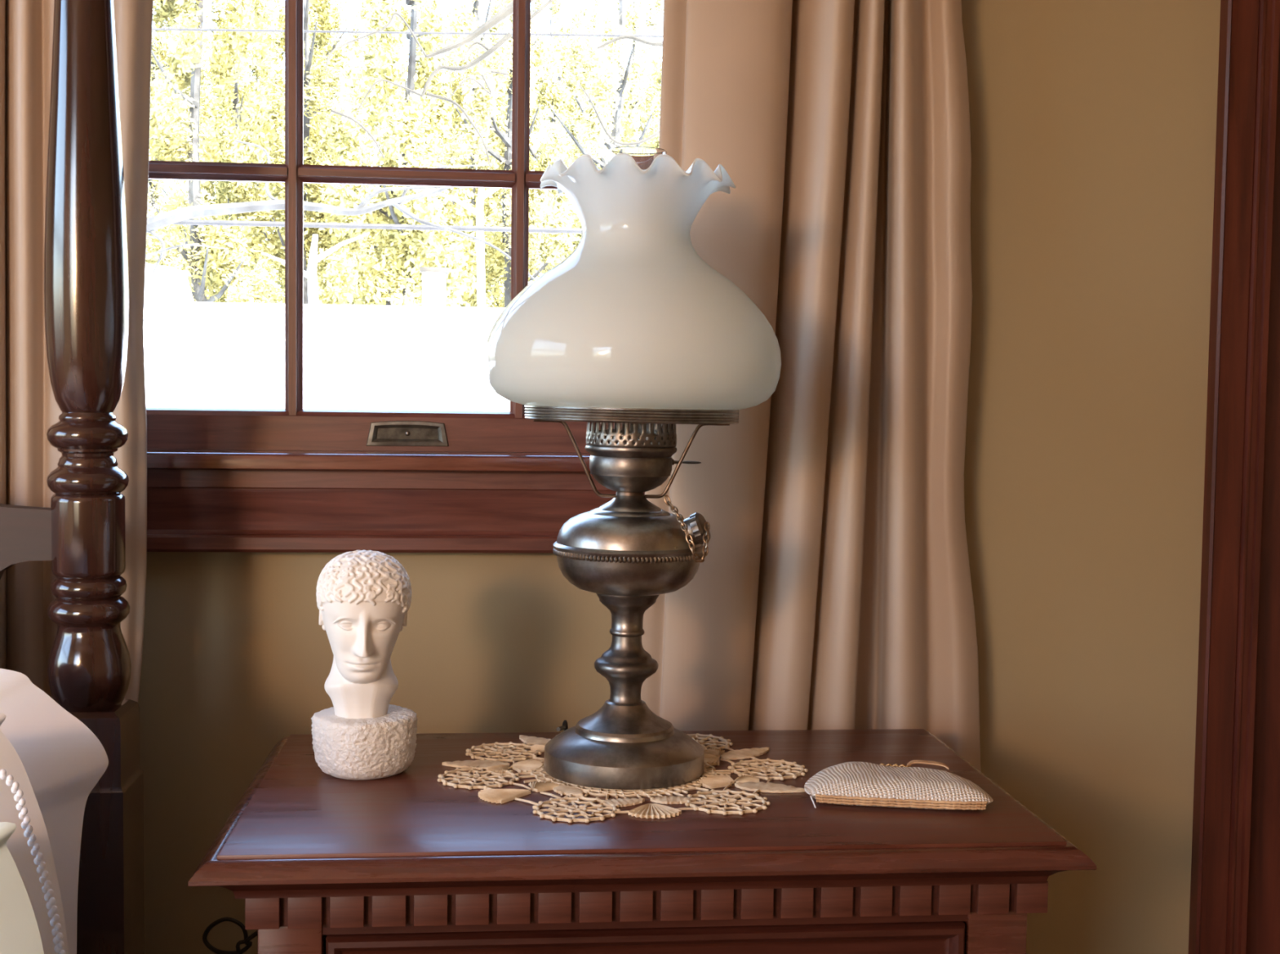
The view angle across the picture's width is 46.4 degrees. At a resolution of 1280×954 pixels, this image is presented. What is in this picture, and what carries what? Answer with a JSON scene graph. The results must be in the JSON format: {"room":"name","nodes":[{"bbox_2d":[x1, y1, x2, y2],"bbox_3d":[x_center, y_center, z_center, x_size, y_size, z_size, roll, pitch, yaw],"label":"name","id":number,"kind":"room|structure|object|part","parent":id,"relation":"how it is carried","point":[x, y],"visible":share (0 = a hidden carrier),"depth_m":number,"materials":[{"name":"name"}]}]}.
{"room":"bedroom","nodes":[
{"label":"bedroom","id":0,"kind":"room"},
{"bbox_2d":[137,0,1220,953],"bbox_3d":[-0.603,-0.282,1.597,4.720,2.450,0.160,0,3,-5],"label":"wall","id":1,"kind":"structure","parent":0,"point":[1093,122],"depth_m":1.62,"materials":[{"name":"beige paint"}]},
{"bbox_2d":[146,0,644,553],"bbox_3d":[-0.244,-0.556,1.590,0.960,1.261,0.210,0,3,-5],"label":"window","id":2,"kind":"structure","parent":1,"relation":"in","point":[294,478],"depth_m":1.55,"materials":[{"name":"brown wood"}]},
{"bbox_3d":[-0.245,0.069,1.554,0.950,0.018,0.032,0,3,-5],"label":"apron moulding","id":3,"kind":"part","parent":2,"relation":"part of","materials":[{"name":"brown wood"}]},
{"bbox_3d":[-0.248,-0.050,1.601,0.806,0.043,0.035,0,3,-5],"label":"sash rail","id":4,"kind":"part","parent":2,"relation":"part of","materials":[{"name":"brown wood"}]},
{"bbox_3d":[-0.244,0.003,1.550,0.950,0.020,0.033,0,3,-5],"label":"apron moulding","id":5,"kind":"part","parent":2,"relation":"part of","materials":[{"name":"brown wood"}]},
{"bbox_2d":[1188,0,1279,953],"bbox_3d":[1.064,-0.097,1.756,0.896,2.105,0.180,0,3,-5],"label":"door","id":6,"kind":"structure","parent":1,"relation":"in","point":[1234,908],"depth_m":1.64,"materials":[{"name":"brown wood"}]},
{"bbox_3d":[1.064,-0.067,1.752,0.762,2.026,0.042,0,3,-5],"label":"panel","id":7,"kind":"part","parent":6,"relation":"part of","materials":[{"name":"brown wood"}]},
{"bbox_3d":[-0.204,-1.190,1.433,1.640,0.050,0.137,0,3,-5],"label":"curtain rod","id":8,"kind":"object","parent":1,"relation":"attached to","visible":0},
{"bbox_2d":[0,0,153,702],"bbox_3d":[-0.601,-0.122,1.421,0.280,2.090,0.058,0,3,-5],"label":"curtain","id":9,"kind":"object","parent":8,"relation":"hanging from","point":[28,407],"visible":0.34,"depth_m":1.42,"materials":[{"name":"beige fabric"}]},
{"bbox_2d":[640,0,981,772],"bbox_3d":[0.182,-0.118,1.517,0.400,2.090,0.080,0,3,-15],"label":"curtain","id":10,"kind":"object","parent":8,"relation":"hanging from","point":[832,589],"visible":0.69,"depth_m":1.50,"materials":[{"name":"beige fabric"}]},
{"bbox_3d":[-0.423,1.118,-0.389,4.720,0.120,4.300,0,3,-5],"label":"floor","id":11,"kind":"structure","parent":0,"visible":0},
{"bbox_2d":[0,0,144,953],"bbox_3d":[-1.132,0.232,0.185,1.579,1.567,2.197,0,3,-5],"label":"bed","id":12,"kind":"object","parent":11,"relation":"on","point":[82,531],"visible":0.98,"depth_m":1.28,"materials":[{"name":"brown wood"}]},
{"bbox_2d":[0,822,44,953],"bbox_3d":[-0.653,0.341,0.844,0.632,0.284,0.102,0,3,-5],"label":"pillow","id":13,"kind":"object","parent":12,"relation":"on","point":[20,934],"visible":1,"depth_m":0.87,"materials":[{"name":"beige fabric"}]},
{"bbox_3d":[-1.234,0.203,1.242,1.463,0.605,0.024,0,3,-5],"label":"headboard","id":14,"kind":"part","parent":12,"relation":"part of","materials":[{"name":"brown wood"}]},
{"bbox_2d":[0,713,68,953],"bbox_3d":[-0.703,0.316,0.946,0.695,0.327,0.133,0,3,-5],"label":"pillow","id":15,"kind":"object","parent":12,"relation":"on","point":[28,846],"visible":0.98,"depth_m":0.97,"materials":[{"name":"white fabric"}]},
{"bbox_2d":[0,668,108,953],"bbox_3d":[-0.760,0.294,1.107,0.709,0.342,0.155,0,3,-5],"label":"pillow","id":16,"kind":"object","parent":12,"relation":"on","point":[62,759],"visible":0.66,"depth_m":1.13,"materials":[{"name":"white fabric"}]},
{"bbox_3d":[-0.479,-0.202,1.291,0.069,0.808,0.069,0,3,-5],"label":"post","id":17,"kind":"part","parent":12,"relation":"part of","materials":[{"name":"brown wood"}]},
{"bbox_2d":[202,720,568,953],"bbox_3d":[-0.232,0.592,1.451,0.377,0.735,0.142,0,3,-5],"label":"power cord","id":18,"kind":"object","parent":11,"relation":"on","point":[246,941],"visible":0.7,"depth_m":1.42,"materials":[{"name":"black plastic"}]},
{"bbox_2d":[187,728,1096,953],"bbox_3d":[-0.012,0.611,1.246,0.634,0.720,0.381,0,3,-5],"label":"nightstand","id":19,"kind":"object","parent":11,"relation":"on","point":[406,862],"visible":0.91,"depth_m":1.08,"materials":[{"name":"brown wood"}]},
{"bbox_2d":[311,550,417,780],"bbox_3d":[-0.229,0.154,1.246,0.088,0.187,0.092,-2,4,-40],"label":"bust","id":20,"kind":"object","parent":19,"relation":"on","point":[363,597],"visible":1,"depth_m":1.22,"materials":[{"name":"white paint"}]},
{"bbox_2d":[437,732,808,823],"bbox_3d":[-0.014,0.248,1.264,0.311,0.003,0.302,0,3,-5],"label":"doily","id":21,"kind":"object","parent":19,"relation":"on","point":[710,779],"visible":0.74,"depth_m":1.21,"materials":[{"name":"fabric"}]},
{"bbox_2d":[484,146,781,790],"bbox_3d":[-0.007,-0.011,1.246,0.254,0.520,0.249,1,3,-6],"label":"oil lamp","id":22,"kind":"object","parent":21,"relation":"on","point":[633,334],"visible":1,"depth_m":1.19,"materials":[{"name":"white glass"}]},
{"bbox_3d":[-0.054,-0.016,1.238,0.070,0.065,0.003,1,3,-6],"label":"arm","id":23,"kind":"part","parent":22,"relation":"part of","materials":[{"name":"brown metal"}]},
{"bbox_3d":[-0.011,0.141,1.255,0.054,0.095,0.054,1,3,-6],"label":"stem","id":24,"kind":"part","parent":22,"relation":"part of","materials":[{"name":"grey metal"}]},
{"bbox_3d":[-0.009,0.056,1.250,0.127,0.082,0.127,1,3,-6],"label":"oil tank","id":25,"kind":"part","parent":22,"relation":"part of","materials":[{"name":"grey metal"}]},
{"bbox_3d":[-0.008,-0.007,1.247,0.077,0.039,0.077,1,3,-6],"label":"burner","id":26,"kind":"part","parent":22,"relation":"part of","materials":[{"name":"grey metal"}]},
{"bbox_3d":[-0.004,-0.156,1.238,0.246,0.201,0.246,1,3,-6],"label":"lamp shade","id":27,"kind":"part","parent":22,"relation":"part of","materials":[{"name":"white glass"}]},
{"bbox_3d":[0.039,-0.014,1.247,0.070,0.065,0.003,1,3,-6],"label":"arm","id":28,"kind":"part","parent":22,"relation":"part of","materials":[{"name":"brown metal"}]},
{"bbox_3d":[-0.008,0.277,1.233,0.612,0.018,0.369,0,3,-5],"label":"cove moulding","id":29,"kind":"part","parent":19,"relation":"part of","materials":[{"name":"brown wood"}]},
{"bbox_3d":[-0.007,0.261,1.226,0.634,0.014,0.381,0,3,-5],"label":"edge moulding","id":30,"kind":"part","parent":19,"relation":"part of","materials":[{"name":"brown wood"}]},
{"bbox_3d":[0.007,0.418,1.086,0.462,0.184,0.020,0,3,-5],"label":"drawer","id":31,"kind":"part","parent":19,"relation":"part of","materials":[{"name":"brown wood"}]},
{"bbox_2d":[804,760,993,810],"bbox_3d":[0.204,0.244,1.195,0.145,0.023,0.089,1,3,4],"label":"purse","id":32,"kind":"object","parent":19,"relation":"on","point":[852,783],"visible":1,"depth_m":1.16,"materials":[{"name":"beige fabric"}]},
{"bbox_3d":[0.237,0.237,1.231,0.034,0.004,0.011,1,3,10],"label":"zip pull","id":33,"kind":"part","parent":32,"relation":"part of","materials":[{"name":"gold metal"}]},
{"label":"outside","id":34,"kind":"structure","parent":0,"visible":0},
{"bbox_3d":[-5.356,-1.500,56.000,120.000,0.120,107.500,0,3,-5],"label":"ground","id":35,"kind":"structure","parent":34,"visible":0},
{"bbox_2d":[146,9,217,292],"bbox_3d":[-11.077,-7.238,33.670,2.821,13.693,2.877,-1,4,-27],"label":"tree","id":36,"kind":"object","parent":35,"relation":"on","point":[157,46],"visible":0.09,"depth_m":33.50,"materials":[{"name":"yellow plant"}]},
{"bbox_2d":[155,50,226,268],"bbox_3d":[-13.584,-7.149,45.430,2.968,12.137,2.902,2,3,18],"label":"tree","id":37,"kind":"object","parent":35,"relation":"on","point":[203,51],"visible":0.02,"depth_m":44.91,"materials":[{"name":"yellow plant"}]},
{"bbox_2d":[145,0,278,303],"bbox_3d":[-7.846,-5.709,26.103,2.818,13.957,2.710,0,3,-21],"label":"tree","id":38,"kind":"object","parent":35,"relation":"on","point":[168,140],"visible":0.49,"depth_m":25.90,"materials":[{"name":"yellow plant"}]},
{"bbox_2d":[181,0,284,302],"bbox_3d":[-10.301,-7.946,37.959,2.571,14.649,2.794,-2,4,-39],"label":"tree","id":39,"kind":"object","parent":35,"relation":"on","point":[239,194],"visible":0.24,"depth_m":37.49,"materials":[{"name":"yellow plant"}]},
{"bbox_2d":[203,52,284,303],"bbox_3d":[-10.833,-6.549,41.950,2.923,11.400,2.731,0,3,-10],"label":"tree","id":40,"kind":"object","parent":35,"relation":"on","point":[233,113],"visible":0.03,"depth_m":41.19,"materials":[{"name":"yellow plant"}]},
{"bbox_2d":[235,0,382,305],"bbox_3d":[-6.902,-5.240,30.411,2.870,10.757,2.592,-2,4,-41],"label":"tree","id":41,"kind":"object","parent":35,"relation":"on","point":[316,193],"visible":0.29,"depth_m":29.95,"materials":[{"name":"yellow plant"}]},
{"bbox_2d":[243,0,380,304],"bbox_3d":[-7.455,-6.753,34.106,2.977,13.951,3.109,1,3,11],"label":"tree","id":42,"kind":"object","parent":35,"relation":"on","point":[317,12],"visible":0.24,"depth_m":33.48,"materials":[{"name":"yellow plant"}]},
{"bbox_2d":[261,232,377,409],"bbox_3d":[-3.651,-1.075,16.966,1.308,3.437,0.280,0,3,-5],"label":"birch tree","id":43,"kind":"object","parent":35,"relation":"on","point":[314,316],"visible":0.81,"depth_m":16.83,"materials":[{"name":"white plant"}]},
{"bbox_2d":[278,0,360,305],"bbox_3d":[-9.759,-8.722,45.931,2.885,15.321,2.675,1,3,8],"label":"tree","id":44,"kind":"object","parent":35,"relation":"on","point":[345,2],"visible":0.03,"depth_m":46.10,"materials":[{"name":"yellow plant"}]},
{"bbox_2d":[142,263,510,411],"bbox_3d":[-1.692,-1.241,20.897,18.600,3.379,6.000,0,3,-5],"label":"house","id":45,"kind":"structure","parent":35,"relation":"on","point":[197,354],"depth_m":19.10,"materials":[{"name":"white"}]},
{"bbox_2d":[146,140,535,279],"bbox_3d":[-2.080,-1.956,9.248,2.942,6.104,0.260,0,3,-5],"label":"bare tree","id":46,"kind":"object","parent":35,"relation":"on","point":[161,220],"visible":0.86,"depth_m":9.23,"materials":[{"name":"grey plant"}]},
{"bbox_2d":[339,0,426,305],"bbox_3d":[-7.233,-8.174,41.995,2.716,14.733,3.092,2,3,14],"label":"tree","id":47,"kind":"object","parent":35,"relation":"on","point":[403,12],"visible":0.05,"depth_m":41.51,"materials":[{"name":"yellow plant"}]},
{"bbox_2d":[338,0,447,306],"bbox_3d":[-6.184,-6.344,38.112,2.890,11.538,2.720,2,3,23],"label":"tree","id":48,"kind":"object","parent":35,"relation":"on","point":[368,143],"visible":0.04,"depth_m":37.44,"materials":[{"name":"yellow plant"}]},
{"bbox_2d":[317,0,486,306],"bbox_3d":[-4.172,-5.098,26.425,2.786,12.546,2.976,1,3,9],"label":"tree","id":49,"kind":"object","parent":35,"relation":"on","point":[415,249],"visible":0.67,"depth_m":25.93,"materials":[{"name":"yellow plant"}]},
{"bbox_2d":[422,36,484,305],"bbox_3d":[-6.052,-7.396,46.242,2.686,12.734,2.671,-1,4,-33],"label":"tree","id":50,"kind":"object","parent":35,"relation":"on","point":[442,56],"visible":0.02,"depth_m":45.93,"materials":[{"name":"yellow plant"}]},
{"bbox_2d":[429,0,510,307],"bbox_3d":[-3.808,-7.364,34.334,2.467,14.060,2.636,1,3,-1],"label":"tree","id":51,"kind":"object","parent":35,"relation":"on","point":[488,202],"visible":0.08,"depth_m":33.94,"materials":[{"name":"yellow plant"}]},
{"bbox_2d":[428,169,534,411],"bbox_3d":[-1.781,-1.442,17.131,1.308,4.200,0.264,0,3,-5],"label":"birch tree","id":52,"kind":"object","parent":35,"relation":"on","point":[482,318],"visible":0.56,"depth_m":16.99,"materials":[{"name":"white plant"}]},
{"bbox_2d":[324,0,662,167],"bbox_3d":[-0.436,-2.166,8.890,2.836,6.601,0.280,0,3,-5],"label":"bare tree","id":53,"kind":"object","parent":35,"relation":"on","point":[505,12],"visible":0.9,"depth_m":8.81,"materials":[{"name":"grey plant"}]},
{"bbox_2d":[463,0,551,299],"bbox_3d":[-3.742,-8.068,42.220,2.919,14.586,3.019,-2,4,-39],"label":"tree","id":54,"kind":"object","parent":35,"relation":"on","point":[493,10],"visible":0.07,"depth_m":41.98,"materials":[{"name":"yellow plant"}]},
{"bbox_2d":[439,0,577,307],"bbox_3d":[-2.657,-6.052,30.583,3.032,13.294,2.874,2,3,22],"label":"tree","id":55,"kind":"object","parent":35,"relation":"on","point":[480,112],"visible":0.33,"depth_m":30.52,"materials":[{"name":"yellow plant"}]},
{"bbox_2d":[502,16,594,276],"bbox_3d":[-2.262,-6.168,38.480,2.970,11.247,2.748,-2,4,-40],"label":"tree","id":56,"kind":"object","parent":35,"relation":"on","point":[568,107],"visible":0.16,"depth_m":38.16,"materials":[{"name":"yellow plant"}]},
{"bbox_2d":[533,0,610,224],"bbox_3d":[-1.945,-8.514,46.555,2.781,15.037,2.895,2,3,22],"label":"tree","id":57,"kind":"object","parent":35,"relation":"on","point":[555,6],"visible":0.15,"depth_m":46.01,"materials":[{"name":"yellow plant"}]},
{"bbox_2d":[538,0,662,270],"bbox_3d":[-0.531,-4.799,26.977,2.763,12.513,2.999,0,3,-10],"label":"tree","id":58,"kind":"object","parent":35,"relation":"on","point":[615,85],"visible":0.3,"depth_m":26.42,"materials":[{"name":"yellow plant"}]},
{"bbox_2d":[571,0,661,236],"bbox_3d":[-0.391,-6.719,34.955,2.677,13.350,3.044,-1,4,-25],"label":"tree","id":59,"kind":"object","parent":35,"relation":"on","point":[631,115],"visible":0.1,"depth_m":34.32,"materials":[{"name":"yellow plant"}]},
{"bbox_2d":[591,0,663,169],"bbox_3d":[-0.091,-8.319,42.689,2.906,15.128,2.678,2,3,20],"label":"tree","id":60,"kind":"object","parent":35,"relation":"on","point":[656,4],"visible":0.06,"depth_m":41.80,"materials":[{"name":"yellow plant"}]},
{"bbox_2d":[648,47,662,147],"bbox_3d":[1.490,-6.085,31.135,3.024,14.341,3.093,1,3,5],"label":"tree","id":61,"kind":"object","parent":35,"relation":"on","point":[657,81],"visible":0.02,"depth_m":31.00,"materials":[{"name":"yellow plant"}]},
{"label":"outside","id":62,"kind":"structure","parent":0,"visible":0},
{"bbox_2d":[172,219,582,233],"bbox_3d":[-1.928,-2.137,12.774,35.835,0.073,0.048,0,3,-5],"label":"overhead cable","id":63,"kind":"object","parent":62,"point":[190,222],"visible":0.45,"depth_m":12.72,"materials":[{"name":"white"}]},
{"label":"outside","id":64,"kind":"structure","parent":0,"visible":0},
{"bbox_2d":[151,27,662,37],"bbox_3d":[-1.915,-3.774,12.682,35.573,0.776,0.020,0,3,-5],"label":"overhead cable","id":65,"kind":"object","parent":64,"point":[153,28],"visible":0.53,"depth_m":12.66,"materials":[{"name":"white"}]}
]}

